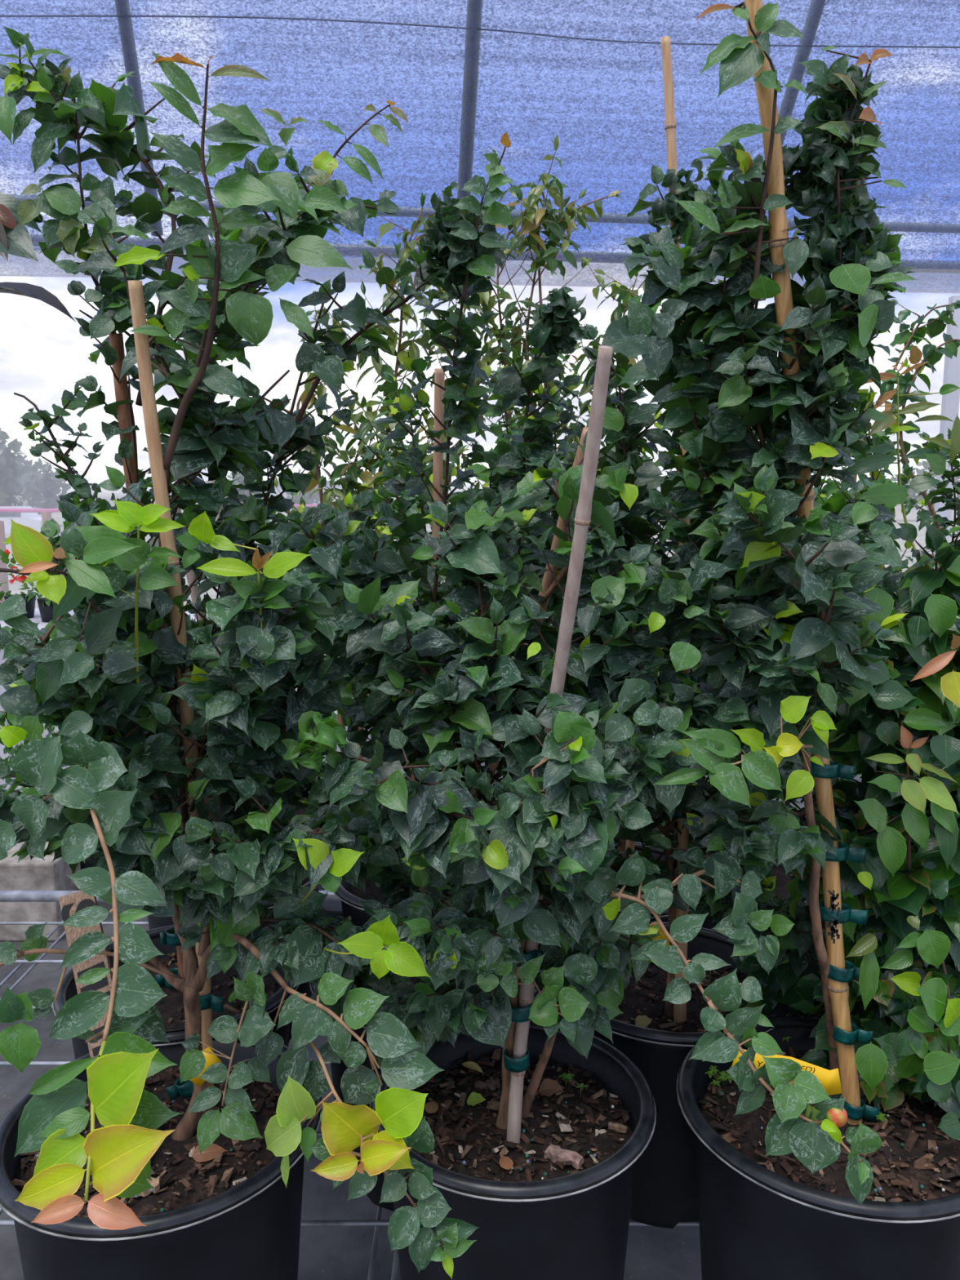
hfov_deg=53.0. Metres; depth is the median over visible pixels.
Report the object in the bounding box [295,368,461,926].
potted shrub
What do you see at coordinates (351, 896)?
pot
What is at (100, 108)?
potted shrub
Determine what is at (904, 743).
potted shrub
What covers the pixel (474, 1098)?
fallen leaf
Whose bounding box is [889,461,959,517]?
tree
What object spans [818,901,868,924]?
tie
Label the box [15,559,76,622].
flowering plant
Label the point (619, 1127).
chunk
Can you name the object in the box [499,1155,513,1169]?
fallen leaf
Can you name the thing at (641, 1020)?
fallen leaf
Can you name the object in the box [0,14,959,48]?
cable
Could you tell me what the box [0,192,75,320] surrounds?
magnolia tree
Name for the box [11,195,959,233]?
pipe
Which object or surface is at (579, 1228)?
pot
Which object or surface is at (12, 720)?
potted shrub
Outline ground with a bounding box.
[4,510,959,713]
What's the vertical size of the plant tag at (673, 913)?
0.093 m
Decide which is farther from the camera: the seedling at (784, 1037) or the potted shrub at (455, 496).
the potted shrub at (455, 496)
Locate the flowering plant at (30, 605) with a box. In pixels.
[0,548,40,618]
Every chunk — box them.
[128,1175,160,1198]
[474,1078,500,1090]
[544,1144,584,1169]
[608,1121,627,1133]
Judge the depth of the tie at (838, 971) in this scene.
1.07 m
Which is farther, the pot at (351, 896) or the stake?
the pot at (351, 896)
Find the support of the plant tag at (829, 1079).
on the potted shrub at (795, 1181)
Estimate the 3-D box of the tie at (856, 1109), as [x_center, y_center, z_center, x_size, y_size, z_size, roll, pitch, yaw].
[0.437,0.539,1.105,0.042,0.023,0.025,0,8,0]
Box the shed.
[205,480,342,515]
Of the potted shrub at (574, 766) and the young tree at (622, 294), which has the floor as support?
the young tree at (622, 294)
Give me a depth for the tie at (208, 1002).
1.10 m
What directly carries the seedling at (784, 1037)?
in the potted shrub at (795, 1181)
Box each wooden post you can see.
[0,520,8,603]
[41,511,53,538]
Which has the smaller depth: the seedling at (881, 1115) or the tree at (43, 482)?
the seedling at (881, 1115)
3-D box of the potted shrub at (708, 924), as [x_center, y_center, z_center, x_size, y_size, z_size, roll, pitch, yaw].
[0.482,0.067,2.055,0.529,1.207,0.342,-3,9,-20]
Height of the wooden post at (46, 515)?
1.295 m
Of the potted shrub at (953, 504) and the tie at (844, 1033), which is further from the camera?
the potted shrub at (953, 504)
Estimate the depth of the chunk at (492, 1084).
1.16 m
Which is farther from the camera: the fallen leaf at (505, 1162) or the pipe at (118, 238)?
the pipe at (118, 238)
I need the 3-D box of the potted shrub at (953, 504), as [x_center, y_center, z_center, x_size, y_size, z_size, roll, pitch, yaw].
[0.860,0.104,1.986,0.342,1.154,0.342,-6,11,-37]
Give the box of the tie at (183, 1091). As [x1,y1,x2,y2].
[165,1077,194,1101]
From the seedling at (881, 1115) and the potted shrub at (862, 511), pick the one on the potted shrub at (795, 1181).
the seedling at (881, 1115)
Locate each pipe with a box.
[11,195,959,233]
[30,234,631,253]
[114,0,163,236]
[457,0,482,217]
[760,0,825,182]
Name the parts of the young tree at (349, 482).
pot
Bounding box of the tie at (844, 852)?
[825,841,866,863]
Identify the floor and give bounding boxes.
[0,726,861,1279]
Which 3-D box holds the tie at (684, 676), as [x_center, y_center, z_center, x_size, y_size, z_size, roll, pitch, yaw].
[0.270,0.050,1.260,0.028,0.015,0.025,0,8,0]
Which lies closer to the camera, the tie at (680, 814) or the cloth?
the tie at (680, 814)
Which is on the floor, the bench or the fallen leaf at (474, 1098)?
the bench
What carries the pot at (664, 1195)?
on the potted shrub at (664, 1195)
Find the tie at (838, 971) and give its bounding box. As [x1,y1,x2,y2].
[827,960,860,982]
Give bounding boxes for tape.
[0,503,318,512]
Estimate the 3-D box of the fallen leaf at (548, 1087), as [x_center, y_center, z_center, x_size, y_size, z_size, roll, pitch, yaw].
[0.085,0.535,1.148,0.031,0.012,0.022,0,8,0]
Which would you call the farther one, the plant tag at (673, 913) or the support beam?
the support beam
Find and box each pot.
[4,1040,304,1279]
[66,936,289,1059]
[80,859,94,869]
[147,876,317,1042]
[340,875,371,926]
[388,1030,639,1279]
[593,931,750,1228]
[693,1027,959,1279]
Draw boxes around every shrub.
[0,26,493,1059]
[0,50,479,1279]
[0,491,319,892]
[0,721,61,841]
[0,725,23,791]
[18,480,320,1042]
[53,731,94,869]
[265,364,546,795]
[280,345,698,1279]
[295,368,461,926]
[309,131,631,1211]
[321,711,346,779]
[442,360,704,991]
[524,35,826,1228]
[526,0,959,1279]
[584,380,854,931]
[654,431,895,1008]
[729,344,959,1139]
[804,413,959,817]
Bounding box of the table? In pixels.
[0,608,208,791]
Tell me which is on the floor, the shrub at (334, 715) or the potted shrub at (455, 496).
the shrub at (334, 715)
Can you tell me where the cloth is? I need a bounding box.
[0,0,959,269]
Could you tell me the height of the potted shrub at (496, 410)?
1.242 m
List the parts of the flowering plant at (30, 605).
pot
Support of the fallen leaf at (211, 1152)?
on the potted shrub at (87, 1137)
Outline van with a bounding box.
[0,506,42,533]
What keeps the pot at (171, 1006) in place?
on the potted shrub at (100, 108)
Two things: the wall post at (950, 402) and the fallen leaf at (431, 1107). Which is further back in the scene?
the wall post at (950, 402)
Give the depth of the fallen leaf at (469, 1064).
1.20 m
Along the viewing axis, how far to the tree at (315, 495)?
64.96 m
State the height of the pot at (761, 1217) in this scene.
0.292 m
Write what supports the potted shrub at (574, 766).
on the bench
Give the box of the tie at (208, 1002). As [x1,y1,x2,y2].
[182,988,224,1012]
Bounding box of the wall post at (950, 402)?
[931,295,959,568]
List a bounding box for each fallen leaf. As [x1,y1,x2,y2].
[191,1143,227,1161]
[424,1101,438,1113]
[462,1061,483,1073]
[466,1092,485,1106]
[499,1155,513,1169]
[538,1078,564,1097]
[635,1015,652,1026]
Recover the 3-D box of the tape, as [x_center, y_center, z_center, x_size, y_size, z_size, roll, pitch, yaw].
[-5.551,-2.803,20.308,0.066,0.119,12.649,5,10,29]
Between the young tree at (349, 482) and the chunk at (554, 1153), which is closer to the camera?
the chunk at (554, 1153)
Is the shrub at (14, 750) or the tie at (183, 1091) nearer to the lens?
the tie at (183, 1091)
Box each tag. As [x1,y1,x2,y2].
[189,1046,221,1087]
[652,902,687,945]
[731,1048,842,1095]
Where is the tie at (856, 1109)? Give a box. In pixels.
[843,1098,880,1121]
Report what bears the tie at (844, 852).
on the potted shrub at (795, 1181)
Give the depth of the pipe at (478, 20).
4.23 m
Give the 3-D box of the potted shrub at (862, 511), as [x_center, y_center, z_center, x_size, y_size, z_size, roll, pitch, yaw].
[0.501,0.176,1.653,0.564,1.109,0.342,-4,9,-27]
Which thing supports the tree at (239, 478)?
on the ground
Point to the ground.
(911, 517)
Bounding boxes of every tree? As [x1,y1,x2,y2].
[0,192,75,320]
[0,427,37,506]
[15,457,71,515]
[226,471,265,504]
[266,192,511,995]
[284,468,323,510]
[462,134,653,624]
[607,282,843,591]
[853,298,959,540]
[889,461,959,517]
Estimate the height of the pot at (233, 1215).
0.292 m
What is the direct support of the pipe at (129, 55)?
attached to the cloth
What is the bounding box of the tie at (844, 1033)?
[832,1022,873,1044]
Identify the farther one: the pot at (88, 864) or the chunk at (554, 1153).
the pot at (88, 864)
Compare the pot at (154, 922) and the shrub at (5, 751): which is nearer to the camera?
the pot at (154, 922)
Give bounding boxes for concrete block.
[0,841,80,941]
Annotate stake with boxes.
[58,890,112,1062]
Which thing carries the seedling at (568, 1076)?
on the potted shrub at (574, 766)
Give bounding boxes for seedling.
[558,1072,574,1085]
[576,1083,586,1096]
[705,1065,732,1086]
[782,1036,791,1042]
[875,1111,887,1123]
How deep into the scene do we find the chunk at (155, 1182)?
0.99 m
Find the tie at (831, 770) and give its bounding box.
[810,760,854,780]
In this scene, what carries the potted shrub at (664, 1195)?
on the bench
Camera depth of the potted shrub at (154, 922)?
1.63 m
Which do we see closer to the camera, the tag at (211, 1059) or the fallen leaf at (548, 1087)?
the tag at (211, 1059)
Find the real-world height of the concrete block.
0.260 m
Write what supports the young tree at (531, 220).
on the floor
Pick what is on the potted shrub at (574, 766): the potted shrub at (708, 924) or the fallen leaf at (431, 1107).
the fallen leaf at (431, 1107)
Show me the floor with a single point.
(325, 1252)
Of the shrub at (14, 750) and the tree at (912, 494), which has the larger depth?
the tree at (912, 494)
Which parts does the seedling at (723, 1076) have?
stem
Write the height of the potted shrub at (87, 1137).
1.343 m
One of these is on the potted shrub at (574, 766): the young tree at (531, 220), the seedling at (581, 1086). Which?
the seedling at (581, 1086)
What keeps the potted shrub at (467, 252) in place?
on the bench
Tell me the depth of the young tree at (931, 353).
2.42 m
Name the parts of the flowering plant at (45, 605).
pot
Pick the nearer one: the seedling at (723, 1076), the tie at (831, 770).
the tie at (831, 770)
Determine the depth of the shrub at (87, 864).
3.44 m
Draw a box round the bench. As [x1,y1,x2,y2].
[0,889,699,1279]
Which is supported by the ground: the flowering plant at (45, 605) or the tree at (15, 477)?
the tree at (15, 477)
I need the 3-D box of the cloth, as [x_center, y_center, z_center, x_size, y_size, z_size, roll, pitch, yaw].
[0.082,-3.033,3.630,10.000,2.632,1.849,-1,8,-5]
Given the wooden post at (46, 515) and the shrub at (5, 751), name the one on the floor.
the shrub at (5, 751)
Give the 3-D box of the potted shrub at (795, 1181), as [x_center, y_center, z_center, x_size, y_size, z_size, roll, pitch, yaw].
[0.309,0.107,0.970,0.577,1.445,0.362,-5,10,-32]
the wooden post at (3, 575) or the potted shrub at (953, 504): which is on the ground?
the wooden post at (3, 575)
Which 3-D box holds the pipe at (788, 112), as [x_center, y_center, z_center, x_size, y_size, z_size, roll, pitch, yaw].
[1.459,-2.818,4.022,0.059,1.811,1.299,-2,9,-11]
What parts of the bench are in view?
frame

